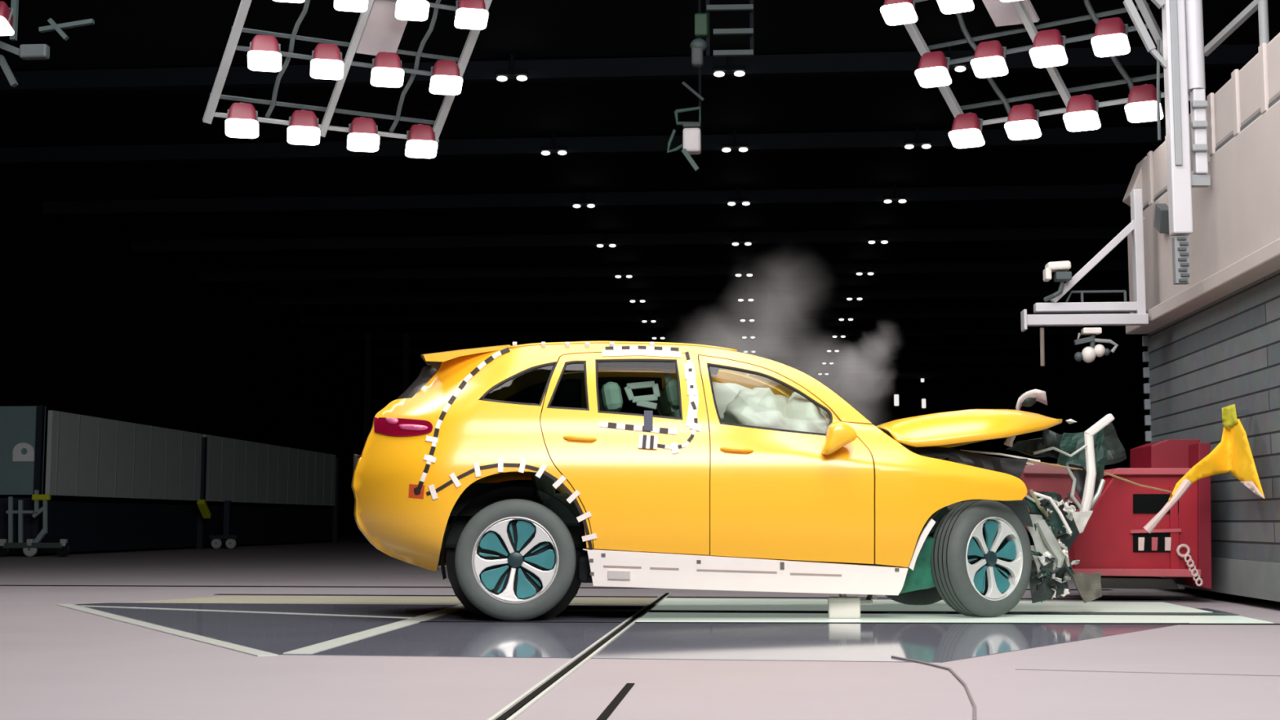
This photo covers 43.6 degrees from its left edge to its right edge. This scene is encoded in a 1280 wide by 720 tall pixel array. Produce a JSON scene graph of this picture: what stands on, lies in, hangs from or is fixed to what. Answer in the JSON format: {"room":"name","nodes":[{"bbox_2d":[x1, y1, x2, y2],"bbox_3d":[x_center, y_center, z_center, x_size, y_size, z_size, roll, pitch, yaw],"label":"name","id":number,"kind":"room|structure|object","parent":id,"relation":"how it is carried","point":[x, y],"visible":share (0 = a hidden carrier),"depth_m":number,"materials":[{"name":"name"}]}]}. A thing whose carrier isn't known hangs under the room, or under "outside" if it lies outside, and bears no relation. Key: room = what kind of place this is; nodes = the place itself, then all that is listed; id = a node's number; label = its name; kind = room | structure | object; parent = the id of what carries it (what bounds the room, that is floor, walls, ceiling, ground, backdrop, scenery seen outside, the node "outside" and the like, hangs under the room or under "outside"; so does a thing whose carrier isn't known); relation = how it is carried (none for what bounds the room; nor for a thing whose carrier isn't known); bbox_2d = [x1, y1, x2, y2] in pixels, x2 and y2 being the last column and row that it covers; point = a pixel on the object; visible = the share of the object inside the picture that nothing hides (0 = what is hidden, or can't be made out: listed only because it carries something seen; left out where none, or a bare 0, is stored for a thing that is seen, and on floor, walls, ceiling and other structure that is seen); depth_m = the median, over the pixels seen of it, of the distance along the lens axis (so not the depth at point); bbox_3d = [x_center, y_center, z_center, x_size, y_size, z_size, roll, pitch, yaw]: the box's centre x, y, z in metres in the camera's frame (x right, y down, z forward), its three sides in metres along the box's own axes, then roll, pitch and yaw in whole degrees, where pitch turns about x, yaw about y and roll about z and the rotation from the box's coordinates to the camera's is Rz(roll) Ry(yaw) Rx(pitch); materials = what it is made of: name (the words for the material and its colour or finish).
{"room":"test facility","nodes":[
{"label":"test facility","id":0,"kind":"room"},
{"bbox_2d":[0,190,419,536],"bbox_3d":[-13.888,0.799,41.802,0.001,8.000,87.000,0,-6,4],"label":"wall","id":1,"kind":"structure","parent":0,"point":[91,325],"depth_m":45.39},
{"bbox_2d":[0,0,1279,381],"bbox_3d":[0.571,-3.291,41.114,29.000,0.001,87.000,0,-6,4],"label":"ceiling","id":2,"kind":"structure","parent":0,"point":[124,33],"depth_m":33.28,"materials":[{"name":"black"}]},
{"bbox_2d":[0,0,94,87],"bbox_3d":[-5.660,-4.212,15.109,0.964,3.406,0.375,0,-6,4],"label":"gantry","id":3,"kind":"object","parent":2,"relation":"hanging from","point":[26,51],"visible":1,"depth_m":14.84,"materials":[{"name":"grey metal"}]},
{"bbox_2d":[0,0,13,35],"bbox_3d":[-5.831,-3.104,14.478,0.284,0.289,0.288,0,-6,4],"label":"lamp","id":4,"kind":"object","parent":3,"relation":"attached to","point":[6,13],"visible":1,"depth_m":14.46,"materials":[{"name":"white plastic"}]},
{"bbox_2d":[202,0,492,158],"bbox_3d":[-2.431,-3.958,14.239,2.555,4.088,1.427,2,-6,-23],"label":"rig","id":5,"kind":"object","parent":2,"relation":"hanging from","point":[377,29],"depth_m":14.21,"materials":[{"name":"grey metal"}]},
{"bbox_2d":[355,0,408,55],"bbox_3d":[-2.079,-3.427,14.136,0.344,1.316,1.095,5,-8,-41],"label":"cable tray","id":6,"kind":"object","parent":5,"relation":"on","point":[378,29],"depth_m":14.30,"materials":[{"name":"metal"}]},
{"bbox_2d":[495,54,528,81],"bbox_3d":[-2.041,-4.661,25.521,0.500,0.424,0.176,0,-6,4],"label":"ceiling light","id":7,"kind":"object","parent":2,"relation":"hanging from","point":[521,75],"visible":1,"depth_m":25.45,"materials":[{"name":"black metal"}]},
{"bbox_2d":[540,133,567,155],"bbox_3d":[-1.648,-4.139,30.671,0.500,0.424,0.176,0,-6,4],"label":"ceiling light","id":8,"kind":"object","parent":2,"relation":"hanging from","point":[562,150],"visible":1,"depth_m":30.60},
{"bbox_2d":[0,126,1165,164],"bbox_3d":[0.285,-4.141,30.776,29.000,0.300,0.220,0,-6,4],"label":"beam","id":9,"kind":"structure","parent":2,"relation":"attached to","point":[1137,135],"depth_m":30.82,"materials":[{"name":"black metal"}]},
{"bbox_2d":[572,189,595,208],"bbox_3d":[-1.255,-3.618,35.821,0.500,0.424,0.176,0,-6,4],"label":"ceiling light","id":10,"kind":"object","parent":2,"relation":"hanging from","point":[576,204],"visible":1,"depth_m":35.74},
{"bbox_2d":[41,183,1128,215],"bbox_3d":[0.678,-3.619,35.926,29.000,0.300,0.220,0,-6,4],"label":"beam","id":11,"kind":"structure","parent":2,"relation":"attached to","point":[1077,192],"depth_m":36.00,"materials":[{"name":"black metal"}]},
{"bbox_2d":[595,231,616,247],"bbox_3d":[-0.863,-3.096,40.971,0.500,0.424,0.176,0,-6,4],"label":"ceiling light","id":12,"kind":"object","parent":2,"relation":"hanging from","point":[599,243],"visible":1,"depth_m":40.89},
{"bbox_2d":[614,263,632,278],"bbox_3d":[-0.470,-2.575,46.121,0.500,0.424,0.176,0,-6,4],"label":"ceiling light","id":13,"kind":"object","parent":2,"relation":"hanging from","point":[618,275],"visible":1,"depth_m":46.04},
{"bbox_2d":[130,226,1127,253],"bbox_3d":[1.071,-3.098,41.076,29.000,0.300,0.220,0,-6,4],"label":"beam","id":14,"kind":"structure","parent":2,"relation":"attached to","point":[1083,233],"depth_m":41.08,"materials":[{"name":"black metal"}]},
{"bbox_2d":[0,44,1259,93],"bbox_3d":[-0.107,-4.662,25.626,29.000,0.300,0.220,0,-6,4],"label":"beam","id":15,"kind":"structure","parent":2,"relation":"attached to","point":[1224,55],"depth_m":25.56,"materials":[{"name":"black metal"}]},
{"bbox_2d":[629,288,645,302],"bbox_3d":[-0.077,-2.054,51.271,0.500,0.424,0.176,0,-6,4],"label":"ceiling light","id":16,"kind":"object","parent":2,"relation":"hanging from","point":[642,300],"visible":1,"depth_m":51.20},
{"bbox_2d":[641,310,656,322],"bbox_3d":[0.316,-1.532,56.421,0.500,0.424,0.176,0,-6,4],"label":"ceiling light","id":17,"kind":"object","parent":2,"relation":"hanging from","point":[643,320],"visible":1,"depth_m":56.36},
{"bbox_2d":[651,328,665,339],"bbox_3d":[0.708,-1.011,61.571,0.500,0.424,0.176,0,-6,4],"label":"ceiling light","id":18,"kind":"object","parent":2,"relation":"hanging from","point":[654,337],"visible":1,"depth_m":61.49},
{"bbox_2d":[199,259,1128,282],"bbox_3d":[1.464,-2.577,46.226,29.000,0.300,0.220,0,-6,4],"label":"beam","id":19,"kind":"structure","parent":2,"relation":"attached to","point":[1112,265],"depth_m":46.23,"materials":[{"name":"black metal"}]},
{"bbox_2d":[666,0,704,171],"bbox_3d":[0.510,-3.847,17.978,0.422,3.555,0.235,0,-6,4],"label":"camera","id":20,"kind":"object","parent":2,"relation":"hanging from","point":[691,133],"visible":1,"depth_m":17.77,"materials":[{"name":"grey metal"}]},
{"bbox_2d":[254,286,1128,305],"bbox_3d":[1.856,-2.055,51.376,29.000,0.300,0.220,0,-6,4],"label":"beam","id":21,"kind":"structure","parent":2,"relation":"attached to","point":[987,292],"depth_m":51.31,"materials":[{"name":"metal"}]},
{"bbox_2d":[299,308,1108,324],"bbox_3d":[2.249,-1.534,56.526,29.000,0.300,0.220,0,-6,4],"label":"beam","id":22,"kind":"structure","parent":2,"relation":"attached to","point":[1008,313],"depth_m":56.49,"materials":[{"name":"black metal"}]},
{"bbox_2d":[337,326,1079,341],"bbox_3d":[2.642,-1.012,61.676,29.000,0.300,0.220,0,-6,4],"label":"beam","id":23,"kind":"structure","parent":2,"relation":"attached to","point":[997,331],"depth_m":61.55,"materials":[{"name":"metal"}]},
{"bbox_2d":[371,341,1053,355],"bbox_3d":[3.034,-0.491,66.826,29.000,0.300,0.220,0,-6,4],"label":"beam","id":24,"kind":"structure","parent":2,"relation":"attached to","point":[1048,344],"depth_m":66.28,"materials":[{"name":"black metal"}]},
{"bbox_2d":[397,354,1032,366],"bbox_3d":[3.427,0.031,71.976,29.000,0.300,0.220,0,-6,4],"label":"beam","id":25,"kind":"structure","parent":2,"relation":"attached to","point":[925,358],"depth_m":71.28,"materials":[{"name":"black metal"}]},
{"bbox_2d":[689,0,754,66],"bbox_3d":[0.840,-4.388,16.528,0.655,2.771,0.200,0,-6,4],"label":"ladder","id":26,"kind":"object","parent":2,"relation":"hanging from","point":[702,20],"visible":1,"depth_m":16.39,"materials":[{"name":"grey metal"}]},
{"bbox_2d":[713,56,745,76],"bbox_3d":[1.409,-4.687,25.261,0.500,0.424,0.176,0,-6,4],"label":"ceiling light","id":27,"kind":"object","parent":2,"relation":"hanging from","point":[738,70],"visible":0.99,"depth_m":25.19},
{"bbox_2d":[721,129,747,152],"bbox_3d":[1.802,-4.166,30.411,0.500,0.424,0.176,0,-6,4],"label":"ceiling light","id":28,"kind":"object","parent":2,"relation":"hanging from","point":[743,147],"visible":1,"depth_m":30.34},
{"bbox_2d":[727,186,750,205],"bbox_3d":[2.195,-3.644,35.561,0.500,0.424,0.176,0,-6,4],"label":"ceiling light","id":29,"kind":"object","parent":2,"relation":"hanging from","point":[731,202],"visible":1,"depth_m":35.48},
{"bbox_2d":[731,229,751,245],"bbox_3d":[2.587,-3.123,40.711,0.500,0.424,0.176,0,-6,4],"label":"ceiling light","id":30,"kind":"object","parent":2,"relation":"hanging from","point":[735,242],"visible":1,"depth_m":40.64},
{"bbox_2d":[735,262,752,276],"bbox_3d":[2.980,-2.602,45.861,0.500,0.424,0.176,0,-6,4],"label":"ceiling light","id":31,"kind":"object","parent":2,"relation":"hanging from","point":[738,273],"visible":1,"depth_m":45.78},
{"bbox_2d":[737,288,753,301],"bbox_3d":[3.373,-2.080,51.011,0.500,0.424,0.176,0,-6,4],"label":"ceiling light","id":32,"kind":"object","parent":2,"relation":"hanging from","point":[740,298],"visible":1,"depth_m":50.93,"materials":[{"name":"black metal"}]},
{"bbox_2d":[740,309,754,321],"bbox_3d":[3.766,-1.559,56.161,0.500,0.424,0.176,0,-6,4],"label":"ceiling light","id":33,"kind":"object","parent":2,"relation":"hanging from","point":[742,319],"visible":1,"depth_m":56.08,"materials":[{"name":"white"}]},
{"bbox_2d":[742,327,755,338],"bbox_3d":[4.158,-1.037,61.311,0.500,0.424,0.176,0,-6,4],"label":"ceiling light","id":34,"kind":"object","parent":2,"relation":"hanging from","point":[748,335],"visible":1,"depth_m":61.23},
{"bbox_2d":[743,342,755,352],"bbox_3d":[4.551,-0.516,66.461,0.500,0.424,0.176,0,-6,4],"label":"ceiling light","id":35,"kind":"object","parent":2,"relation":"hanging from","point":[745,350],"visible":1,"depth_m":66.39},
{"bbox_2d":[817,365,828,374],"bbox_3d":[8.767,0.501,76.502,0.500,0.424,0.176,0,-6,4],"label":"ceiling light","id":36,"kind":"object","parent":2,"relation":"hanging from","point":[823,371],"visible":1,"depth_m":76.41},
{"bbox_2d":[822,355,833,364],"bbox_3d":[8.374,-0.021,71.352,0.500,0.424,0.176,0,-6,4],"label":"ceiling light","id":37,"kind":"object","parent":2,"relation":"hanging from","point":[827,361],"visible":1,"depth_m":71.28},
{"bbox_2d":[826,342,839,351],"bbox_3d":[7.981,-0.542,66.202,0.500,0.424,0.176,0,-6,4],"label":"ceiling light","id":38,"kind":"object","parent":2,"relation":"hanging from","point":[833,348],"visible":1,"depth_m":66.11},
{"bbox_2d":[831,326,845,337],"bbox_3d":[7.588,-1.063,61.052,0.500,0.424,0.176,0,-6,4],"label":"ceiling light","id":39,"kind":"object","parent":2,"relation":"hanging from","point":[838,334],"visible":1,"depth_m":60.97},
{"bbox_2d":[838,308,853,320],"bbox_3d":[7.196,-1.585,55.902,0.500,0.424,0.176,0,-6,4],"label":"ceiling light","id":40,"kind":"object","parent":2,"relation":"hanging from","point":[841,317],"visible":1,"depth_m":55.82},
{"bbox_2d":[846,287,862,300],"bbox_3d":[6.803,-2.106,50.752,0.500,0.424,0.176,0,-6,4],"label":"ceiling light","id":41,"kind":"object","parent":2,"relation":"hanging from","point":[849,297],"visible":1,"depth_m":50.68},
{"bbox_2d":[856,260,874,275],"bbox_3d":[6.410,-2.628,45.602,0.500,0.424,0.176,0,-6,4],"label":"ceiling light","id":42,"kind":"object","parent":2,"relation":"hanging from","point":[870,272],"visible":1,"depth_m":45.53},
{"bbox_2d":[719,365,1014,373],"bbox_3d":[3.820,0.552,77.126,29.000,0.300,0.220,0,-6,4],"label":"trim","id":43,"kind":"structure","parent":2,"relation":"attached to","point":[999,369],"depth_m":76.34,"materials":[{"name":"metal"}]},
{"bbox_2d":[867,226,888,244],"bbox_3d":[6.018,-3.149,40.452,0.500,0.424,0.176,0,-6,4],"label":"ceiling light","id":44,"kind":"object","parent":2,"relation":"hanging from","point":[871,240],"visible":1,"depth_m":40.38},
{"bbox_2d":[883,184,906,203],"bbox_3d":[5.625,-3.671,35.302,0.500,0.424,0.176,0,-6,4],"label":"ceiling light","id":45,"kind":"object","parent":2,"relation":"hanging from","point":[902,199],"visible":1,"depth_m":35.22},
{"bbox_2d":[903,126,931,149],"bbox_3d":[5.232,-4.192,30.152,0.500,0.424,0.176,0,-6,4],"label":"ceiling light","id":46,"kind":"object","parent":2,"relation":"hanging from","point":[926,144],"visible":1,"depth_m":30.08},
{"bbox_2d":[947,45,966,71],"bbox_3d":[4.840,-4.713,25.002,0.500,0.424,0.176,0,-6,4],"label":"ceiling light","id":47,"kind":"object","parent":2,"relation":"hanging from","point":[961,67],"visible":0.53,"depth_m":24.93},
{"bbox_2d":[903,0,1127,56],"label":"light bank frame","id":48,"kind":"object","parent":2,"relation":"hanging from","point":[1011,13],"depth_m":13.76,"materials":[{"name":"grey metal"}]},
{"bbox_2d":[880,0,917,25],"bbox_3d":[2.247,-3.079,13.869,0.284,0.289,0.288,-3,-6,25],"label":"lamp","id":49,"kind":"object","parent":48,"relation":"hanging from","point":[894,12],"visible":1,"depth_m":13.81,"materials":[{"name":"white plastic"}]},
{"bbox_2d":[915,51,951,88],"bbox_3d":[2.580,-2.567,14.064,0.284,0.289,0.288,-3,-6,25],"label":"lamp","id":50,"kind":"object","parent":48,"relation":"hanging from","point":[933,70],"visible":1,"depth_m":14.00,"materials":[{"name":"white plastic"}]},
{"bbox_2d":[936,0,974,13],"bbox_3d":[2.667,-3.105,13.531,0.284,0.289,0.288,-3,-6,25],"label":"lamp","id":51,"kind":"object","parent":48,"relation":"hanging from","point":[946,6],"visible":1,"depth_m":13.53,"materials":[{"name":"white plastic"}]},
{"bbox_2d":[970,40,1008,78],"bbox_3d":[2.999,-2.594,13.726,0.284,0.289,0.288,-3,-6,25],"label":"lamp","id":52,"kind":"object","parent":48,"relation":"hanging from","point":[988,60],"visible":1,"depth_m":13.67,"materials":[{"name":"plastic"}]},
{"bbox_2d":[1000,0,1020,2],"bbox_3d":[3.086,-3.131,13.192,0.284,0.289,0.288,-3,-6,25],"label":"lamp","id":53,"kind":"object","parent":48,"relation":"hanging from","point":[1003,1],"visible":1,"depth_m":13.29,"materials":[{"name":"white plastic"}]},
{"bbox_2d":[982,0,1039,26],"bbox_3d":[2.877,-3.472,13.550,1.078,1.158,0.373,4,-7,-36],"label":"cable tray","id":54,"kind":"object","parent":48,"relation":"on","point":[1022,11],"depth_m":13.71,"materials":[{"name":"metal"}]},
{"bbox_2d":[937,55,1164,125],"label":"rack","id":55,"kind":"object","parent":2,"relation":"hanging from","point":[956,109],"depth_m":14.04,"materials":[{"name":"grey metal"}]},
{"bbox_2d":[948,112,984,148],"bbox_3d":[2.912,-2.056,14.259,0.284,0.289,0.288,-3,-6,25],"label":"lamp","id":56,"kind":"object","parent":55,"relation":"hanging from","point":[966,128],"visible":1,"depth_m":14.20,"materials":[{"name":"white plastic"}]},
{"bbox_2d":[1004,103,1041,140],"bbox_3d":[3.332,-2.082,13.921,0.284,0.289,0.288,-3,-6,25],"label":"lamp","id":57,"kind":"object","parent":55,"relation":"hanging from","point":[1022,123],"visible":1,"depth_m":13.86,"materials":[{"name":"plastic"}]},
{"bbox_2d":[1029,29,1067,67],"bbox_3d":[3.419,-2.620,13.387,0.284,0.289,0.288,-3,-6,25],"label":"lamp","id":58,"kind":"object","parent":55,"relation":"hanging from","point":[1048,50],"visible":1,"depth_m":13.33,"materials":[{"name":"plastic"}]},
{"bbox_2d":[1062,93,1100,132],"bbox_3d":[3.751,-2.109,13.582,0.284,0.289,0.288,-3,-6,25],"label":"lamp","id":59,"kind":"object","parent":55,"relation":"hanging from","point":[1082,110],"visible":1,"depth_m":13.52,"materials":[{"name":"white plastic"}]},
{"bbox_2d":[1124,84,1163,123],"bbox_3d":[4.171,-2.135,13.244,0.284,0.289,0.288,-3,-6,25],"label":"lamp","id":60,"kind":"object","parent":55,"relation":"hanging from","point":[1141,106],"visible":0.81,"depth_m":13.19,"materials":[{"name":"white plastic"}]},
{"bbox_2d":[1134,0,1163,57],"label":"frame","id":61,"kind":"object","parent":2,"relation":"hanging from","point":[1151,24],"depth_m":13.08,"materials":[{"name":"grey metal"}]},
{"bbox_2d":[1091,17,1130,57],"bbox_3d":[3.838,-2.647,13.049,0.284,0.289,0.288,-3,-6,25],"label":"lamp","id":62,"kind":"object","parent":61,"relation":"hanging from","point":[1110,38],"visible":1,"depth_m":12.99,"materials":[{"name":"white plastic"}]},
{"bbox_2d":[0,534,1279,719],"bbox_3d":[0.571,4.768,40.298,29.000,0.200,87.000,0,-6,4],"label":"floor","id":63,"kind":"structure","parent":0,"point":[57,662],"depth_m":6.25,"materials":[{"name":"grey concrete"}]},
{"bbox_2d":[0,405,45,555],"bbox_3d":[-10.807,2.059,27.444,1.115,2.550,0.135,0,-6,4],"label":"cart","id":64,"kind":"object","parent":63,"relation":"on","point":[22,428],"visible":0.96,"depth_m":27.45,"materials":[{"name":"grey metal"}]},
{"bbox_2d":[0,489,71,556],"bbox_3d":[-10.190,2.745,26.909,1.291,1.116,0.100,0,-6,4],"label":"trolley","id":65,"kind":"object","parent":63,"relation":"on","point":[30,548],"visible":1,"depth_m":26.88,"materials":[{"name":"metal"}]},
{"bbox_2d":[40,410,339,553],"bbox_3d":[-9.557,3.095,37.028,0.200,2.570,18.947,0,-6,4],"label":"wall","id":66,"kind":"structure","parent":63,"relation":"on","point":[86,455],"depth_m":33.62,"materials":[{"name":"grey metal"}]},
{"bbox_2d":[196,499,240,549],"bbox_3d":[-9.109,3.557,34.616,0.670,1.064,0.978,0,-6,4],"label":"stand","id":67,"kind":"object","parent":63,"relation":"on","point":[216,543],"visible":1,"depth_m":34.77,"materials":[{"name":"black metal"}]},
{"bbox_2d":[0,585,1111,590],"bbox_3d":[-5.392,2.075,14.716,19.004,0.003,0.160,-1,-6,6],"label":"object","id":68,"kind":"structure","parent":63,"relation":"on","point":[0,585],"depth_m":14.48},
{"bbox_2d":[595,683,634,719],"bbox_3d":[-0.119,1.058,4.670,0.028,0.004,2.260,0,-6,4],"label":"floor marking","id":69,"kind":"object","parent":63,"relation":"on","point":[617,700],"depth_m":5.17,"materials":[{"name":"black paint"}]},
{"bbox_2d":[75,603,1239,662],"bbox_3d":[-0.244,1.500,9.034,7.870,0.003,4.510,0,-6,4],"label":"glass panel","id":70,"kind":"object","parent":63,"relation":"on","point":[277,633],"visible":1,"depth_m":8.41,"materials":[{"name":"glass"}]},
{"bbox_2d":[55,592,1279,719],"bbox_3d":[-0.354,1.429,8.350,7.990,0.007,9.600,0,-6,4],"label":"floor marking","id":71,"kind":"object","parent":63,"relation":"on","point":[649,616],"depth_m":10.10,"materials":[{"name":"white paint"}]},
{"bbox_2d":[827,593,876,618],"bbox_3d":[1.290,1.437,9.718,0.294,0.256,0.120,0,-6,4],"label":"box","id":72,"kind":"object","parent":71,"relation":"on","point":[843,606],"visible":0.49,"depth_m":9.66,"materials":[{"name":"white plastic"}]},
{"bbox_2d":[351,340,1171,621],"bbox_3d":[1.020,0.809,10.502,5.741,1.818,2.034,0,-6,-2],"label":"car","id":73,"kind":"object","parent":63,"relation":"on","point":[789,487],"visible":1,"depth_m":9.60,"materials":[{"name":"yellow paint"}]},
{"bbox_2d":[373,417,433,436],"bbox_3d":[-1.456,0.405,9.697,0.514,0.137,0.091,-4,-7,38],"label":"tail lamp","id":74,"kind":"object","parent":73,"relation":"attached to","point":[383,426],"depth_m":9.65,"materials":[{"name":"red plastic"}]},
{"bbox_2d":[822,421,857,455],"bbox_3d":[1.198,0.466,9.602,0.224,0.220,0.165,0,-6,-4],"label":"mirror","id":75,"kind":"object","parent":73,"relation":"attached to","point":[839,438],"depth_m":9.54,"materials":[{"name":"yellow paint"}]},
{"bbox_2d":[1015,389,1047,410],"bbox_3d":[2.781,0.296,11.349,0.243,0.172,0.164,0,-6,4],"label":"fragment","id":76,"kind":"object","parent":73,"relation":"on","point":[1028,398],"visible":0.98,"depth_m":11.32,"materials":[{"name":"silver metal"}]},
{"bbox_2d":[1065,418,1076,423],"bbox_3d":[2.795,0.398,10.407,0.065,0.029,0.138,-4,-7,36],"label":"shard","id":77,"kind":"object","parent":73,"relation":"attached to","point":[1070,420],"visible":1,"depth_m":10.40,"materials":[{"name":"white plastic"}]},
{"bbox_2d":[891,655,976,719],"bbox_3d":[1.093,1.166,5.782,0.190,0.010,2.257,0,-6,4],"label":"cable","id":78,"kind":"object","parent":63,"relation":"on","point":[950,669],"visible":1,"depth_m":6.09,"materials":[{"name":"grey rubber"}]},
{"bbox_2d":[1015,668,1279,675],"bbox_3d":[2.768,1.192,5.993,2.658,0.003,0.012,-2,-6,16],"label":"floor line","id":79,"kind":"object","parent":63,"relation":"on","point":[1015,668],"depth_m":6.22,"materials":[{"name":"paint"}]},
{"bbox_2d":[1122,32,1279,604],"bbox_3d":[6.634,-0.240,10.589,5.200,3.780,6.866,0,-6,4],"label":"wall","id":80,"kind":"structure","parent":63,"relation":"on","point":[1212,340],"depth_m":11.49,"materials":[{"name":"concrete"}]},
{"bbox_2d":[1020,189,1148,366],"bbox_3d":[3.715,-0.689,13.387,1.045,1.488,0.255,0,-6,4],"label":"wall bracket","id":81,"kind":"object","parent":80,"relation":"attached to","point":[1140,317],"visible":1,"depth_m":13.36,"materials":[{"name":"white metal"}]},
{"bbox_2d":[1043,260,1071,302],"bbox_3d":[3.482,-0.656,13.345,0.215,0.323,0.173,0,-6,4],"label":"camera","id":82,"kind":"object","parent":81,"relation":"on","point":[1060,268],"visible":1,"depth_m":13.28,"materials":[{"name":"white plastic"}]},
{"bbox_2d":[1073,327,1118,362],"bbox_3d":[3.787,-0.120,13.281,0.364,0.287,0.146,0,-6,4],"label":"dome camera","id":83,"kind":"object","parent":81,"relation":"attached to","point":[1088,354],"visible":1,"depth_m":13.25,"materials":[{"name":"white plastic"}]},
{"bbox_2d":[1056,439,1211,589],"bbox_3d":[3.685,1.180,12.236,1.055,1.115,1.228,0,-6,4],"label":"barrier","id":84,"kind":"object","parent":80,"relation":"attached to","point":[1114,543],"visible":0.91,"depth_m":11.69,"materials":[{"name":"metal"}]},
{"bbox_2d":[1019,463,1093,533],"bbox_3d":[2.954,0.989,11.428,0.513,0.493,0.480,0,-6,4],"label":"plate","id":85,"kind":"object","parent":84,"relation":"attached to","point":[1038,477],"visible":0.19,"depth_m":11.22,"materials":[{"name":"red metal"}]},
{"bbox_2d":[1123,0,1210,284],"bbox_3d":[3.899,-2.541,11.892,0.583,3.980,0.165,0,-6,4],"label":"mast","id":86,"kind":"object","parent":80,"relation":"attached to","point":[1183,61],"visible":1,"depth_m":11.77,"materials":[{"name":"white metal"}]},
{"bbox_2d":[1204,0,1269,56],"bbox_3d":[4.609,-3.051,12.367,0.164,2.270,0.939,1,-6,-7],"label":"railing","id":87,"kind":"object","parent":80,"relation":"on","point":[1261,6],"visible":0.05,"depth_m":12.20,"materials":[{"name":"white metal"}]},
{"bbox_2d":[498,378,994,493],"bbox_3d":[3.861,5.058,83.866,29.000,8.000,0.001,0,-6,4],"label":"wall","id":88,"kind":"structure","parent":0,"point":[873,398],"depth_m":83.39,"materials":[{"name":"black"}]},
{"bbox_2d":[893,393,899,407],"bbox_3d":[13.337,2.096,83.241,0.344,0.692,0.300,0,-6,4],"label":"wall lamp","id":89,"kind":"object","parent":88,"relation":"attached to","point":[895,396],"visible":1,"depth_m":83.13,"materials":[{"name":"white plastic"}]},
{"bbox_2d":[919,378,924,383],"bbox_3d":[14.687,1.024,83.247,0.274,0.379,0.300,0,-6,4],"label":"wall lamp","id":90,"kind":"object","parent":88,"relation":"attached to","point":[921,380],"visible":0.77,"depth_m":83.19,"materials":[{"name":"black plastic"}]},
{"bbox_2d":[920,397,926,409],"bbox_3d":[14.733,2.266,83.118,0.309,0.588,0.300,0,-6,4],"label":"wall lamp","id":91,"kind":"object","parent":88,"relation":"attached to","point":[922,400],"visible":1,"depth_m":83.05,"materials":[{"name":"white plastic"}]},
{"bbox_2d":[992,296,1151,534],"bbox_3d":[15.029,0.578,39.620,0.001,8.000,87.000,0,-6,4],"label":"wall","id":92,"kind":"structure","parent":0,"point":[1084,393],"depth_m":59.64,"materials":[{"name":"black"}]},
{"bbox_2d":[1142,404,1265,533],"bbox_3d":[3.803,0.725,10.785,0.811,0.888,0.711,0,-6,4],"label":"fragment","id":93,"kind":"object","parent":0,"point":[1233,455],"visible":1,"depth_m":10.95,"materials":[{"name":"yellow metal"}]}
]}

